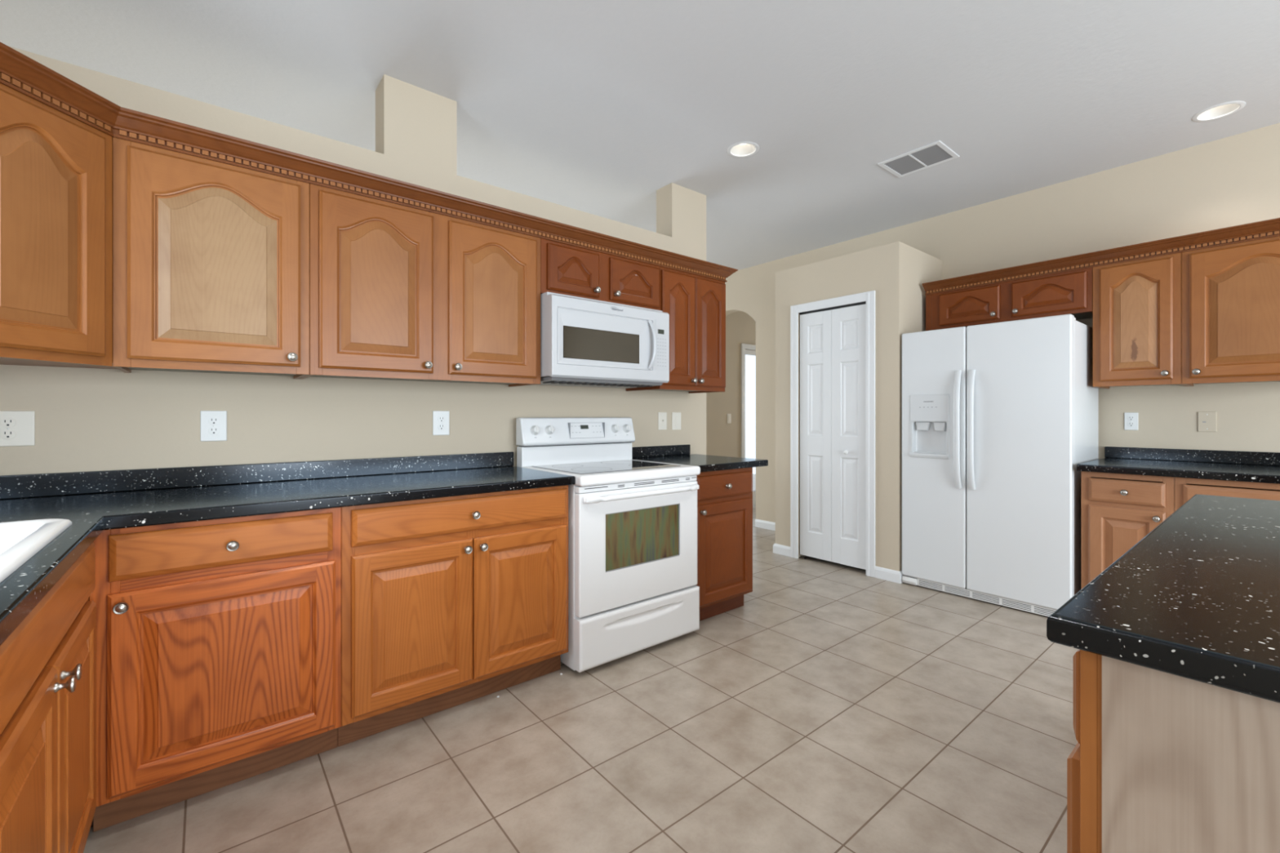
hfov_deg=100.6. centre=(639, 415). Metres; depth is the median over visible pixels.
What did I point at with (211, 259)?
upper cabinet
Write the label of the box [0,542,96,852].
base cabinet
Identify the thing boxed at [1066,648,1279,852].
base cabinet
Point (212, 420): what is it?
socket
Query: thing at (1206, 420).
plate
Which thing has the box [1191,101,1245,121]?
recessed light
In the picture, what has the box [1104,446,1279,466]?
backsplash
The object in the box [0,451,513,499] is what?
backsplash
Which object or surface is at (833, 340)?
door
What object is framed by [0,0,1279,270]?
ceiling
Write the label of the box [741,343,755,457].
trim
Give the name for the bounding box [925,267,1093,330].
upper cabinet
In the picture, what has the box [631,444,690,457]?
backsplash
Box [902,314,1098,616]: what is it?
refrigerator
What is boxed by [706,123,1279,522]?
wall
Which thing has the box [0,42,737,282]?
crown molding
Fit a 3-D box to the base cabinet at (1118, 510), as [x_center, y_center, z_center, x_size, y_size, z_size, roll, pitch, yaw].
[2.879,0.753,3.083,0.734,0.872,0.375,0,0,-39]
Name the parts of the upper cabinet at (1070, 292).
door, knob, knob, door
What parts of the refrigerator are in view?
dispenser lever, dispenser panel, freezer door, dispenser lever, door handle, door handle, fresh food door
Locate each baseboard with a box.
[755,519,775,530]
[773,542,790,556]
[875,565,902,583]
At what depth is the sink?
1.20 m
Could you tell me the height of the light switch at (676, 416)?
0.122 m
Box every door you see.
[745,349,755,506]
[799,301,866,569]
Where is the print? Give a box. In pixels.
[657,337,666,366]
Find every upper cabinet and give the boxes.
[0,83,116,368]
[112,137,309,378]
[298,183,540,386]
[540,238,659,310]
[626,266,725,393]
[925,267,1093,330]
[1093,252,1187,388]
[1182,235,1279,386]
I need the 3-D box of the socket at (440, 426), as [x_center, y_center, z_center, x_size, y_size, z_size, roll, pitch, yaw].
[-0.992,0.059,2.654,0.034,0.034,0.002,0,0,-39]
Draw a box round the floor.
[83,505,1078,852]
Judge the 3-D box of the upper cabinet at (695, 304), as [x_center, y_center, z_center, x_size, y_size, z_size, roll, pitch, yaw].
[0.252,-0.527,3.434,0.574,0.745,0.378,0,0,-39]
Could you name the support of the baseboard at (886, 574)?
attached to the wall at (896, 272)
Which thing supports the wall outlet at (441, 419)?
attached to the wall at (86, 420)
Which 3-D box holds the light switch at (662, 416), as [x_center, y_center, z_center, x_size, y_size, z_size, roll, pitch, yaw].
[0.156,0.039,3.590,0.076,0.120,0.018,0,0,-39]
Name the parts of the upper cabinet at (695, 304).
door, frame, knob, knob, door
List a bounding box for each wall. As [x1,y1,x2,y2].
[0,45,706,600]
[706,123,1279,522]
[711,311,755,457]
[775,241,942,575]
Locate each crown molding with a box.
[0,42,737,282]
[921,217,1279,295]
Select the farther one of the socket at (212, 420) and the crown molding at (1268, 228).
the crown molding at (1268, 228)
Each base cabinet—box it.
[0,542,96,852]
[88,506,341,831]
[337,484,568,746]
[695,467,752,621]
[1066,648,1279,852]
[1080,471,1174,589]
[1174,477,1279,511]
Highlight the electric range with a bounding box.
[515,417,700,672]
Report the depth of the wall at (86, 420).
2.35 m
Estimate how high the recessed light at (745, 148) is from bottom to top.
0.068 m
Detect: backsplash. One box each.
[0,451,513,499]
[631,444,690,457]
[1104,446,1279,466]
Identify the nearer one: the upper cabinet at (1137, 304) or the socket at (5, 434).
the socket at (5, 434)
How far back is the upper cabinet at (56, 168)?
1.52 m
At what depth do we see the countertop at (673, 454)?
3.34 m
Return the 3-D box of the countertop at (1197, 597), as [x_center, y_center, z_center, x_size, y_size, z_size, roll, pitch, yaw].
[1.575,0.296,0.917,1.792,0.040,1.000,0,0,-39]
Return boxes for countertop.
[0,451,575,645]
[631,444,768,472]
[1046,493,1279,702]
[1076,446,1279,484]
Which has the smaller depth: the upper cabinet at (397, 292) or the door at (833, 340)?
the upper cabinet at (397, 292)
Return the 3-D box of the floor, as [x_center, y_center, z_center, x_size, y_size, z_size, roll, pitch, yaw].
[1.787,1.220,3.772,9.660,0.060,11.200,0,0,-39]
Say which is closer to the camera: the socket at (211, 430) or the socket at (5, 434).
the socket at (5, 434)
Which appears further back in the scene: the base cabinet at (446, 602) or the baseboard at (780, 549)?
the baseboard at (780, 549)
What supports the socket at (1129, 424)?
attached to the wall outlet at (1131, 419)
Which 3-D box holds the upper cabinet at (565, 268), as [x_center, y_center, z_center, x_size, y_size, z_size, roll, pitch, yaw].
[-0.277,-0.755,3.002,0.788,0.290,0.378,0,0,-39]
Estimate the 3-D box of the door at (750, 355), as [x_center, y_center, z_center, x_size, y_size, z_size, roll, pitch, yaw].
[1.609,0.168,7.055,0.810,2.025,0.040,0,0,-39]
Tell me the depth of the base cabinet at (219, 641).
1.62 m
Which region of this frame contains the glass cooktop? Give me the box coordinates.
[532,459,680,474]
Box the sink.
[0,518,71,582]
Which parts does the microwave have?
door, door handle, control panel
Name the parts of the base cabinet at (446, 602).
door, drawer, knob, knob, knob, door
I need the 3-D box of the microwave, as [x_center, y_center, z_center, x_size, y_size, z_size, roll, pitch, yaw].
[-0.254,-0.386,2.958,0.766,0.440,0.474,0,0,-39]
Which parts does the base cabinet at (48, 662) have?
door, frame, drawer, knob, door, knob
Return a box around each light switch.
[657,412,666,430]
[671,412,680,430]
[727,413,730,423]
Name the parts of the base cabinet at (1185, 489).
drawer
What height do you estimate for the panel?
0.872 m
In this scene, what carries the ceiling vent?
in the ceiling
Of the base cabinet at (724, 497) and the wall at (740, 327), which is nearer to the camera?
the base cabinet at (724, 497)
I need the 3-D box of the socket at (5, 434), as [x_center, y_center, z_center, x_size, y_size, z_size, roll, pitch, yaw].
[-2.090,0.064,1.757,0.034,0.034,0.002,0,0,-39]
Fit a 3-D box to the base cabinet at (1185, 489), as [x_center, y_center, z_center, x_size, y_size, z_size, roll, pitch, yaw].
[3.175,0.753,2.720,0.734,0.872,0.559,0,0,-39]
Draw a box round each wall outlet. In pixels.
[0,410,35,446]
[200,410,226,441]
[432,410,449,435]
[1124,412,1137,430]
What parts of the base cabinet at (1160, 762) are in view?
door, drawer, frame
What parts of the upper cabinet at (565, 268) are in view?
door, knob, knob, door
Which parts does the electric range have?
control knob, control knob, control panel, cooktop frame, control knob, control knob, oven door, storage drawer, oven handle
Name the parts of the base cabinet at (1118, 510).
knob, drawer, door, knob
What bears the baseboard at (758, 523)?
attached to the wall at (1233, 180)
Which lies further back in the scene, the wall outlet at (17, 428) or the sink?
the wall outlet at (17, 428)
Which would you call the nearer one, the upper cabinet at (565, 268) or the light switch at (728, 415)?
the upper cabinet at (565, 268)
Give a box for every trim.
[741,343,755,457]
[790,290,875,577]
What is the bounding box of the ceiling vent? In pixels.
[877,140,959,177]
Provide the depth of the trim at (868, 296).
4.06 m
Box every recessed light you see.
[726,141,759,157]
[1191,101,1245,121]
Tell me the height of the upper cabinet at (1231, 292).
0.742 m
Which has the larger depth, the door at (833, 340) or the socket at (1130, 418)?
the door at (833, 340)
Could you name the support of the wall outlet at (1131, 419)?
attached to the wall at (1233, 180)
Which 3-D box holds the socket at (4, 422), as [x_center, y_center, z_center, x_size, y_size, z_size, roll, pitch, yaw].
[-2.090,0.025,1.757,0.034,0.034,0.002,0,0,-39]
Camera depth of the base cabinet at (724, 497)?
3.09 m
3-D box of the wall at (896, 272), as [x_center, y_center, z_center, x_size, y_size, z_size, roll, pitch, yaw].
[1.791,-0.022,4.415,0.740,2.425,1.060,0,0,-39]
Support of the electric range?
on the floor
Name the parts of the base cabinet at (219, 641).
knob, drawer, door, knob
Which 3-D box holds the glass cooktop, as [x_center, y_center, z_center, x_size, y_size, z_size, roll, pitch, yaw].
[-0.180,0.272,2.852,0.636,0.002,0.485,0,0,-39]
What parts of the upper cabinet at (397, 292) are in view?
door, knob, knob, door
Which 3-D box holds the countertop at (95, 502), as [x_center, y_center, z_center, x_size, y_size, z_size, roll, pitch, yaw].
[-0.803,0.257,1.331,2.157,0.118,2.298,0,0,-39]
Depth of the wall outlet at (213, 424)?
2.09 m
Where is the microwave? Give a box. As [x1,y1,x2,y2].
[539,292,669,388]
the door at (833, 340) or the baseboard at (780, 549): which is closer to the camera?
the door at (833, 340)
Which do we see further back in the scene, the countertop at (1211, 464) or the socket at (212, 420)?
the countertop at (1211, 464)
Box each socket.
[0,417,16,427]
[0,429,16,439]
[208,416,219,425]
[208,426,219,435]
[437,415,444,422]
[437,423,444,430]
[1127,415,1134,421]
[1127,422,1134,426]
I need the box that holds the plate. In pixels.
[1197,411,1216,431]

